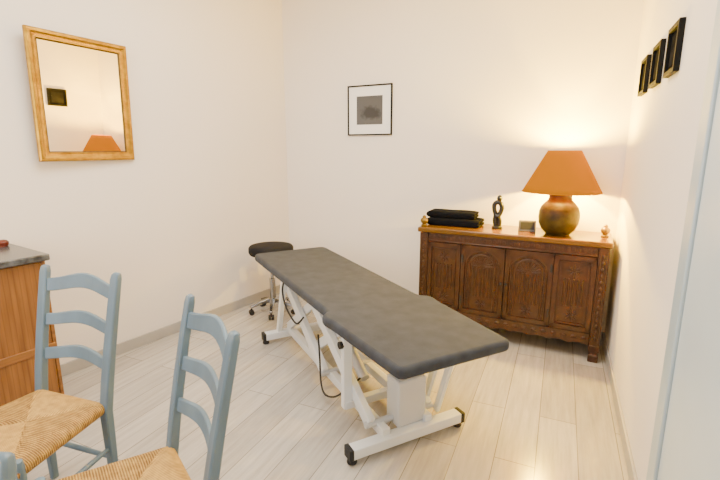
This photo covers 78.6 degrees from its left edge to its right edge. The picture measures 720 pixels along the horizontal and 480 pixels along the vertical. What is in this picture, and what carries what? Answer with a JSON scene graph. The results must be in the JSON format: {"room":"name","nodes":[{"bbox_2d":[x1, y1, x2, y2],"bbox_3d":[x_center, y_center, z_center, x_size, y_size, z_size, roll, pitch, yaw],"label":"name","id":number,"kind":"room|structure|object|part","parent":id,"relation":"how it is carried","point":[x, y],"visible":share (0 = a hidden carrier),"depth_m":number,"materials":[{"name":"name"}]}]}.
{"room":"massage therapy room","nodes":[
{"label":"massage therapy room","id":0,"kind":"room"},
{"bbox_2d":[0,0,289,363],"bbox_3d":[-2.203,-0.587,2.495,0.120,3.150,5.120,7,14,32],"label":"wall","id":1,"kind":"structure","parent":0,"point":[206,182],"depth_m":3.43,"materials":[{"name":"beige paint"}]},
{"bbox_2d":[22,24,134,161],"bbox_3d":[-1.790,-0.910,2.870,0.056,0.775,0.625,6,13,28],"label":"wall mirror","id":2,"kind":"object","parent":1,"relation":"attached to","point":[79,86],"visible":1,"depth_m":2.83,"materials":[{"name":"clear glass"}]},
{"bbox_3d":[-1.798,-0.911,2.874,0.008,0.655,0.505,8,14,28],"label":"glass","id":3,"kind":"part","parent":2,"relation":"part of","materials":[{"name":"mirror"}]},
{"bbox_2d":[60,285,279,375],"bbox_3d":[-2.147,0.922,2.767,0.014,0.085,5.120,7,14,32],"label":"baseboard","id":4,"kind":"structure","parent":1,"relation":"attached to","point":[77,364],"depth_m":3.54,"materials":[{"name":"beige wood"}]},
{"bbox_2d":[27,292,628,479],"bbox_3d":[-0.447,1.185,1.890,4.100,0.080,5.670,7,14,32],"label":"floor","id":5,"kind":"structure","parent":0,"point":[534,409],"depth_m":2.53,"materials":[{"name":"laminate"}]},
{"bbox_2d":[0,451,16,479],"bbox_3d":[-0.823,0.896,0.613,0.506,0.998,0.548,1,12,3],"label":"chair","id":6,"kind":"object","parent":5,"relation":"on","point":[8,465],"visible":1,"depth_m":0.74,"materials":[{"name":"grey paint"}]},
{"bbox_2d":[0,243,63,405],"bbox_3d":[-2.266,0.630,2.020,0.527,0.955,1.400,7,14,32],"label":"base cabinet","id":7,"kind":"object","parent":5,"relation":"on","point":[20,266],"visible":0.6,"depth_m":2.31,"materials":[{"name":"brown wood"}]},
{"bbox_2d":[0,239,8,246],"bbox_3d":[-2.059,0.018,2.536,0.060,0.039,0.060,7,14,32],"label":"trinket box","id":8,"kind":"object","parent":7,"relation":"on","point":[3,243],"visible":1,"depth_m":2.52,"materials":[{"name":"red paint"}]},
{"bbox_3d":[-1.806,0.372,2.271,0.015,0.463,0.327,7,14,32],"label":"door","id":9,"kind":"part","parent":7,"relation":"part of","materials":[{"name":"brown wood"}]},
{"bbox_3d":[-2.073,0.704,1.909,0.020,0.045,1.360,7,14,32],"label":"rail","id":10,"kind":"part","parent":7,"relation":"part of","materials":[{"name":"brown wood"}]},
{"bbox_3d":[-1.806,0.801,2.359,0.015,0.326,0.327,7,14,32],"label":"door","id":11,"kind":"part","parent":7,"relation":"part of","materials":[{"name":"brown wood"}]},
{"bbox_2d":[0,264,121,479],"bbox_3d":[-1.291,0.658,1.777,0.506,0.998,0.548,4,12,18],"label":"chair","id":12,"kind":"object","parent":5,"relation":"on","point":[33,426],"visible":0.94,"depth_m":1.84,"materials":[{"name":"grey paint"}]},
{"bbox_3d":[-1.151,0.977,1.523,0.042,0.476,0.042,4,12,18],"label":"leg","id":13,"kind":"part","parent":12,"relation":"part of","materials":[{"name":"grey paint"}]},
{"bbox_3d":[-1.419,0.611,2.010,0.046,0.998,0.148,2,12,10],"label":"leg","id":14,"kind":"part","parent":12,"relation":"part of","materials":[{"name":"grey paint"}]},
{"bbox_3d":[-1.311,0.728,1.730,0.503,0.054,0.409,4,12,18],"label":"seat","id":15,"kind":"part","parent":12,"relation":"part of","materials":[{"name":"beige wicker"}]},
{"bbox_3d":[-1.047,0.635,1.889,0.046,0.998,0.148,6,13,26],"label":"leg","id":16,"kind":"part","parent":12,"relation":"part of","materials":[{"name":"grey paint"}]},
{"bbox_2d":[35,294,239,479],"bbox_3d":[-0.674,0.744,1.358,0.548,0.998,0.506,-9,14,-36],"label":"chair","id":17,"kind":"object","parent":5,"relation":"on","point":[164,463],"visible":1,"depth_m":1.45,"materials":[{"name":"grey paint"}]},
{"bbox_3d":[-0.725,0.809,1.333,0.409,0.054,0.503,-9,14,-36],"label":"seat","id":18,"kind":"part","parent":17,"relation":"part of","materials":[{"name":"beige wicker"}]},
{"bbox_3d":[-0.646,0.690,1.621,0.046,0.998,0.148,11,16,44],"label":"leg","id":19,"kind":"part","parent":17,"relation":"part of","materials":[{"name":"grey paint"}]},
{"bbox_3d":[-0.408,0.753,1.315,0.148,0.998,0.046,-6,13,-29],"label":"leg","id":20,"kind":"part","parent":17,"relation":"part of","materials":[{"name":"grey paint"}]},
{"bbox_2d":[248,241,294,319],"bbox_3d":[-0.805,0.361,4.100,0.433,0.650,0.450,3,12,13],"label":"stool","id":21,"kind":"object","parent":5,"relation":"on","point":[272,246],"visible":0.8,"depth_m":4.06,"materials":[{"name":"black leather"}]},
{"bbox_3d":[-0.925,0.585,4.101,0.195,0.084,0.050,-5,13,-23],"label":"leg","id":22,"kind":"part","parent":21,"relation":"part of","materials":[{"name":"silver metal"}]},
{"bbox_3d":[-0.817,0.086,4.046,0.408,0.090,0.408,3,12,13],"label":"seat","id":23,"kind":"part","parent":21,"relation":"part of","materials":[{"name":"black leather"}]},
{"bbox_3d":[-0.806,0.599,4.032,0.050,0.084,0.195,-1,12,-5],"label":"leg","id":24,"kind":"part","parent":21,"relation":"part of","materials":[{"name":"silver metal"}]},
{"bbox_3d":[-0.703,0.581,4.121,0.195,0.083,0.050,3,12,13],"label":"leg","id":25,"kind":"part","parent":21,"relation":"part of","materials":[{"name":"silver metal"}]},
{"bbox_2d":[255,247,508,465],"bbox_3d":[-0.091,0.605,2.878,0.704,0.662,2.220,-6,13,-27],"label":"massage table","id":26,"kind":"object","parent":5,"relation":"on","point":[408,334],"visible":1,"depth_m":2.34,"materials":[{"name":"grey leather"}]},
{"bbox_3d":[-0.409,0.530,3.189,0.036,0.500,0.710,-6,13,-27],"label":"scissor arm","id":27,"kind":"part","parent":26,"relation":"part of"},
{"bbox_3d":[-0.410,0.547,3.100,0.040,0.512,0.852,-6,13,-27],"label":"lift arm","id":28,"kind":"part","parent":26,"relation":"part of"},
{"bbox_3d":[-0.188,0.616,2.772,0.036,0.500,0.710,-6,13,-27],"label":"scissor arm","id":29,"kind":"part","parent":26,"relation":"part of"},
{"bbox_3d":[-0.097,0.555,2.325,0.031,0.039,0.040,-6,13,-27],"label":"knob","id":30,"kind":"part","parent":26,"relation":"part of","materials":[{"name":"black plastic"}]},
{"bbox_3d":[-0.134,0.654,2.578,0.040,0.512,0.852,-6,13,-27],"label":"lift arm","id":31,"kind":"part","parent":26,"relation":"part of"},
{"bbox_3d":[-0.072,0.693,2.366,0.052,0.454,0.040,-6,13,-27],"label":"post","id":32,"kind":"part","parent":26,"relation":"part of","materials":[{"name":"white metal"}]},
{"bbox_3d":[-0.064,0.824,2.869,0.420,0.035,0.036,-6,13,-27],"label":"pivot rod","id":33,"kind":"part","parent":26,"relation":"part of","materials":[{"name":"white metal"}]},
{"bbox_3d":[0.212,0.931,2.347,0.420,0.035,0.036,-6,13,-27],"label":"pivot rod","id":34,"kind":"part","parent":26,"relation":"part of","materials":[{"name":"white metal"}]},
{"bbox_3d":[0.182,0.621,2.739,0.040,0.512,0.852,-6,13,-27],"label":"lift arm","id":35,"kind":"part","parent":26,"relation":"part of"},
{"bbox_2d":[418,215,613,362],"bbox_3d":[1.183,0.311,3.535,1.397,0.974,0.444,6,13,27],"label":"sideboard","id":36,"kind":"object","parent":5,"relation":"on","point":[539,283],"visible":0.93,"depth_m":3.31,"materials":[{"name":"brown wood"}]},
{"bbox_3d":[0.534,0.284,3.682,0.066,0.718,0.067,6,13,27],"label":"corner post","id":37,"kind":"part","parent":36,"relation":"part of","materials":[{"name":"brown wood"}]},
{"bbox_3d":[0.681,0.294,3.591,0.268,0.555,0.024,6,13,27],"label":"carved panel","id":38,"kind":"part","parent":36,"relation":"part of","materials":[{"name":"brown wood"}]},
{"bbox_2d":[427,217,483,227],"bbox_3d":[0.793,-0.158,3.679,0.440,0.066,0.200,6,13,27],"label":"folded blanket","id":39,"kind":"object","parent":36,"relation":"on","point":[478,222],"visible":0.83,"depth_m":3.58,"materials":[{"name":"black fabric"}]},
{"bbox_2d":[426,208,478,218],"bbox_3d":[0.773,-0.219,3.676,0.399,0.054,0.180,5,13,25],"label":"folded blanket","id":40,"kind":"object","parent":39,"relation":"on","point":[442,213],"visible":1,"depth_m":3.62,"materials":[{"name":"black fabric"}]},
{"bbox_3d":[0.952,0.322,3.453,0.332,0.555,0.024,6,13,27],"label":"door","id":41,"kind":"part","parent":36,"relation":"part of","materials":[{"name":"brown wood"}]},
{"bbox_2d":[492,195,503,229],"bbox_3d":[1.093,-0.222,3.483,0.084,0.268,0.084,-4,12,-17],"label":"figurine","id":42,"kind":"object","parent":36,"relation":"on","point":[497,221],"visible":1,"depth_m":3.47,"materials":[{"name":"black metal"}]},
{"bbox_2d":[518,220,535,231],"bbox_3d":[1.289,-0.110,3.394,0.124,0.085,0.058,3,12,15],"label":"desk clock","id":43,"kind":"object","parent":36,"relation":"on","point":[524,225],"visible":1,"depth_m":3.38,"materials":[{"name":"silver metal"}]},
{"bbox_3d":[1.254,0.354,3.299,0.332,0.555,0.024,6,13,27],"label":"door","id":44,"kind":"part","parent":36,"relation":"part of","materials":[{"name":"brown wood"}]},
{"bbox_2d":[522,150,602,235],"bbox_3d":[1.472,-0.344,3.223,0.545,0.612,0.545,6,13,27],"label":"table lamp","id":45,"kind":"object","parent":36,"relation":"on","point":[562,175],"visible":1,"depth_m":3.08,"materials":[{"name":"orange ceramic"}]},
{"bbox_3d":[1.472,-0.497,3.191,0.540,0.299,0.540,6,13,27],"label":"lamp shade","id":46,"kind":"part","parent":45,"relation":"part of","materials":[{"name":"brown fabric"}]},
{"bbox_3d":[1.472,-0.353,3.221,0.545,0.006,0.545,6,13,27],"label":"shade trim","id":47,"kind":"part","parent":45,"relation":"part of","materials":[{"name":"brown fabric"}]},
{"bbox_3d":[1.525,0.382,3.160,0.268,0.555,0.024,6,13,27],"label":"carved panel","id":48,"kind":"part","parent":36,"relation":"part of","materials":[{"name":"brown wood"}]},
{"bbox_3d":[1.684,0.404,3.095,0.066,0.718,0.067,6,13,27],"label":"corner post","id":49,"kind":"part","parent":36,"relation":"part of","materials":[{"name":"brown wood"}]},
{"bbox_2d":[282,0,643,331],"bbox_3d":[0.615,-0.881,3.933,3.051,3.150,0.120,6,13,27],"label":"wall","id":50,"kind":"structure","parent":0,"point":[483,90],"depth_m":3.76,"materials":[{"name":"beige paint"}]},
{"bbox_2d":[347,83,392,135],"bbox_3d":[0.088,-1.199,4.067,0.455,0.450,0.020,6,13,27],"label":"framed picture","id":51,"kind":"object","parent":50,"relation":"attached to","point":[370,107],"visible":1,"depth_m":4.06,"materials":[{"name":"white paper"}]},
{"bbox_2d":[357,95,382,124],"bbox_3d":[0.087,-1.199,4.067,0.265,0.255,0.003,6,13,27],"label":"print","id":52,"kind":"object","parent":51,"relation":"attached to","point":[369,108],"depth_m":4.06},
{"bbox_2d":[605,0,717,479],"bbox_3d":[0.868,-0.226,0.730,0.120,3.150,5.461,5,13,24],"label":"wall","id":53,"kind":"structure","parent":0,"point":[664,121],"depth_m":2.06,"materials":[{"name":"beige paint"}]},
{"bbox_2d":[602,332,637,479],"bbox_3d":[1.525,0.953,2.616,0.014,0.085,1.983,5,13,24],"label":"baseboard","id":54,"kind":"structure","parent":53,"relation":"attached to","point":[632,475],"depth_m":2.42,"materials":[{"name":"beige wood"}]},
{"bbox_2d":[637,54,651,96],"bbox_3d":[1.703,-0.980,2.636,0.023,0.210,0.220,5,13,24],"label":"framed picture","id":55,"kind":"object","parent":53,"relation":"attached to","point":[646,62],"visible":0.98,"depth_m":2.56,"materials":[{"name":"black wood"}]},
{"bbox_2d":[641,65,645,88],"bbox_3d":[1.704,-0.980,2.635,0.003,0.130,0.140,5,13,24],"label":"print","id":56,"kind":"object","parent":55,"relation":"attached to","point":[642,66],"depth_m":2.70},
{"bbox_2d":[648,38,666,88],"bbox_3d":[1.538,-0.907,2.280,0.023,0.210,0.220,5,13,24],"label":"framed picture","id":57,"kind":"object","parent":53,"relation":"attached to","point":[658,53],"visible":1,"depth_m":2.22,"materials":[{"name":"black wood"}]},
{"bbox_2d":[653,52,658,79],"bbox_3d":[1.539,-0.907,2.279,0.003,0.130,0.140,5,13,24],"label":"print","id":58,"kind":"object","parent":57,"relation":"attached to","point":[657,53],"depth_m":2.32},
{"bbox_2d":[662,17,685,77],"bbox_3d":[1.377,-0.836,1.932,0.023,0.210,0.220,5,13,24],"label":"framed picture","id":59,"kind":"object","parent":53,"relation":"attached to","point":[676,32],"visible":1,"depth_m":1.90,"materials":[{"name":"black wood"}]},
{"bbox_2d":[668,33,676,67],"bbox_3d":[1.379,-0.836,1.931,0.003,0.130,0.140,5,13,24],"label":"print","id":60,"kind":"object","parent":59,"relation":"attached to","point":[674,35],"depth_m":1.96},
{"bbox_2d":[646,0,719,479],"bbox_3d":[0.873,0.216,1.015,0.028,2.170,1.102,5,13,24],"label":"trim","id":61,"kind":"structure","parent":53,"relation":"attached to","point":[713,71],"depth_m":1.43,"materials":[{"name":"white wood"}]},
{"bbox_2d":[657,80,719,479],"bbox_3d":[0.878,0.265,1.023,0.018,2.059,0.890,5,13,24],"label":"door","id":62,"kind":"structure","parent":53,"relation":"in","point":[691,442],"depth_m":1.26,"materials":[{"name":"white wood"}]}
]}

